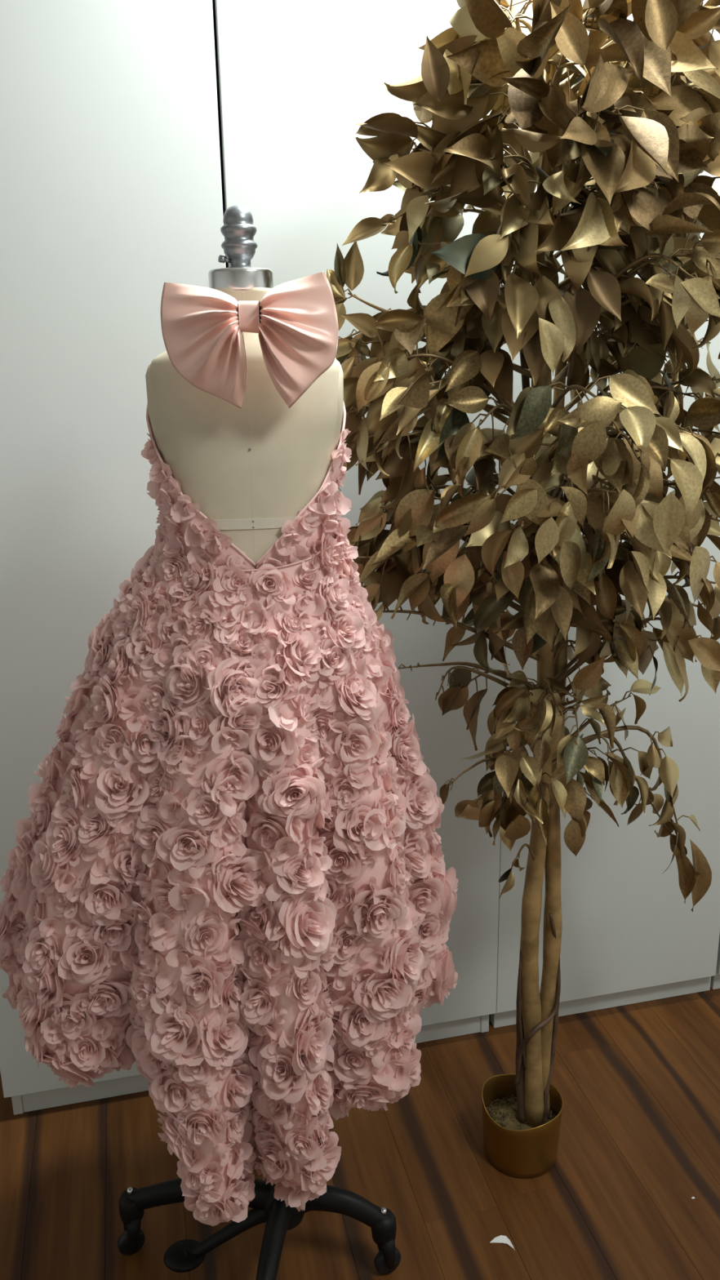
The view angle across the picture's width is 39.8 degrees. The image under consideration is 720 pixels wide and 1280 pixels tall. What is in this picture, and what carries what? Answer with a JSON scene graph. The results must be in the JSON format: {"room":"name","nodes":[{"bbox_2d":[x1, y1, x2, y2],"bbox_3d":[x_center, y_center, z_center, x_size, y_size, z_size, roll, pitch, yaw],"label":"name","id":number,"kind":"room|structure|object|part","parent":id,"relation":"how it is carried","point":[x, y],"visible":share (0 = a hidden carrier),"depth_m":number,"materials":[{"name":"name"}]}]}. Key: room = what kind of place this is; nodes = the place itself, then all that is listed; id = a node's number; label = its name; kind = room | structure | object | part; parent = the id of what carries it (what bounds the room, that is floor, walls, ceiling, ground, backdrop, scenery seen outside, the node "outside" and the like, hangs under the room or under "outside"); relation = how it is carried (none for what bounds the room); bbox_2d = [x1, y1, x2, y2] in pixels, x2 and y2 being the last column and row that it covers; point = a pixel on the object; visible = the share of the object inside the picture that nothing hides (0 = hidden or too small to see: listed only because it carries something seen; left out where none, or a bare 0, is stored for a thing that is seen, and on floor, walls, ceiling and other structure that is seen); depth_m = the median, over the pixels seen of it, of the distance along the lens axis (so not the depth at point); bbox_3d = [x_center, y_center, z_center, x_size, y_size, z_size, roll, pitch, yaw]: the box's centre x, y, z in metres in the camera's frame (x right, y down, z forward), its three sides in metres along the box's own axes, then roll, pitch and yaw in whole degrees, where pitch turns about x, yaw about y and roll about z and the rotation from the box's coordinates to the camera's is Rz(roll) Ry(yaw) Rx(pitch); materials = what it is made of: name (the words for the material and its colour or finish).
{"room":"workspace","nodes":[
{"label":"workspace","id":0,"kind":"room"},
{"bbox_2d":[0,986,719,1279],"bbox_3d":[0.269,1.238,0.855,3.900,0.060,3.820,-5,16,-13],"label":"floor","id":1,"kind":"structure","parent":0,"point":[638,1084],"depth_m":1.75,"materials":[{"name":"brown wood"}]},
{"bbox_2d":[117,204,400,1279],"bbox_3d":[-0.145,0.240,1.400,0.383,1.571,0.380,-16,22,-42],"label":"dress form","id":2,"kind":"object","parent":1,"relation":"on","point":[251,469],"visible":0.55,"depth_m":1.19,"materials":[{"name":"beige fabric"}]},
{"bbox_2d":[119,1187,144,1224],"bbox_3d":[-0.367,0.911,1.599,0.040,0.047,0.039,-3,16,-7],"label":"socket","id":3,"kind":"object","parent":2,"relation":"attached to","point":[131,1202],"depth_m":1.58,"materials":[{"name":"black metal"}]},
{"bbox_3d":[-0.252,-0.278,1.219,0.015,0.124,0.072,-3,16,-7],"label":"arm plate","id":4,"kind":"part","parent":2,"relation":"part of","materials":[{"name":"beige fabric"}]},
{"bbox_3d":[-0.252,0.883,1.583,0.245,0.073,0.038,1,16,7],"label":"leg","id":5,"kind":"part","parent":2,"relation":"part of","materials":[{"name":"black metal"}]},
{"bbox_2d":[0,402,458,1226],"bbox_3d":[-0.194,0.164,1.354,0.637,1.115,0.545,-4,16,-11],"label":"dress","id":6,"kind":"object","parent":2,"relation":"attached to","point":[226,877],"visible":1,"depth_m":1.22,"materials":[{"name":"pink fabric"}]},
{"bbox_2d":[160,271,338,408],"bbox_3d":[-0.122,-0.326,1.087,0.196,0.145,0.076,-1,16,0],"label":"bow","id":7,"kind":"object","parent":2,"relation":"attached to","point":[295,322],"visible":1,"depth_m":1.09,"materials":[{"name":"pink fabric"}]},
{"bbox_3d":[-0.135,0.917,1.456,0.038,0.072,0.216,1,16,7],"label":"leg","id":8,"kind":"part","parent":2,"relation":"part of","materials":[{"name":"black metal"}]},
{"bbox_3d":[-0.028,-0.289,1.246,0.015,0.124,0.072,-3,16,-7],"label":"arm plate","id":9,"kind":"part","parent":2,"relation":"part of","materials":[{"name":"beige fabric"}]},
{"bbox_3d":[-0.033,0.886,1.558,0.161,0.071,0.038,1,16,6],"label":"leg","id":10,"kind":"part","parent":2,"relation":"part of","materials":[{"name":"black metal"}]},
{"bbox_2d":[371,1208,396,1246],"bbox_3d":[0.037,0.917,1.553,0.040,0.047,0.039,-3,16,-7],"label":"socket","id":11,"kind":"object","parent":2,"relation":"attached to","point":[384,1226],"depth_m":1.54,"materials":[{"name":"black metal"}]},
{"bbox_2d":[0,0,520,1115],"bbox_3d":[-0.283,-0.307,1.975,0.990,2.310,0.610,-5,16,-13],"label":"wardrobe","id":12,"kind":"object","parent":1,"relation":"on","point":[130,130],"visible":0.51,"depth_m":1.57,"materials":[{"name":"white laminate"}]},
{"bbox_3d":[-0.748,-0.271,1.879,0.018,2.310,0.592,-5,16,-13],"label":"panel","id":13,"kind":"part","parent":12,"relation":"part of","materials":[{"name":"grey wood"}]},
{"bbox_3d":[-0.453,-0.231,1.637,0.499,2.243,0.018,-5,16,-13],"label":"door","id":14,"kind":"part","parent":12,"relation":"part of","materials":[{"name":"white laminate"}]},
{"bbox_3d":[-0.350,-0.385,2.251,0.936,2.310,0.020,-5,16,-13],"label":"panel","id":15,"kind":"part","parent":12,"relation":"part of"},
{"bbox_3d":[0.031,-0.271,1.747,0.486,2.243,0.018,-5,16,-13],"label":"door","id":16,"kind":"part","parent":12,"relation":"part of","materials":[{"name":"white laminate"}]},
{"bbox_3d":[0.180,-0.347,2.088,0.018,2.310,0.592,-5,16,-13],"label":"panel","id":17,"kind":"part","parent":12,"relation":"part of","materials":[{"name":"grey wood"}]},
{"bbox_2d":[489,1235,515,1250],"bbox_3d":[0.235,0.984,1.626,0.042,0.005,0.018,6,17,22],"label":"paper scrap","id":18,"kind":"object","parent":1,"relation":"on","point":[500,1239],"visible":1,"depth_m":1.63,"materials":[{"name":"white paper"}]},
{"bbox_2d":[326,0,719,1177],"bbox_3d":[0.296,0.000,1.488,0.728,1.970,0.510,-5,16,-13],"label":"potted tree","id":19,"kind":"object","parent":1,"relation":"on","point":[628,150],"visible":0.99,"depth_m":1.34,"materials":[{"name":"gold metal"}]},
{"bbox_3d":[0.291,0.873,1.796,0.144,0.122,0.144,-5,16,-13],"label":"pot","id":20,"kind":"part","parent":19,"relation":"part of","materials":[{"name":"gold metal"}]},
{"bbox_2d":[488,0,719,1027],"bbox_3d":[0.455,-0.367,2.141,0.526,2.310,0.610,-5,16,-13],"label":"wardrobe","id":21,"kind":"object","parent":1,"relation":"on","point":[629,935],"visible":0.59,"depth_m":2.07,"materials":[{"name":"white laminate"}]},
{"bbox_2d":[710,934,719,989],"bbox_3d":[1.196,-0.428,2.308,0.994,2.310,0.610,-5,16,-13],"label":"wardrobe","id":22,"kind":"object","parent":1,"relation":"on","point":[715,980],"visible":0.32,"depth_m":2.25,"materials":[{"name":"white laminate"}]},
{"bbox_3d":[1.021,-0.352,1.970,0.494,2.243,0.018,-5,16,-13],"label":"door","id":23,"kind":"part","parent":22,"relation":"part of","materials":[{"name":"white laminate"}]}
]}

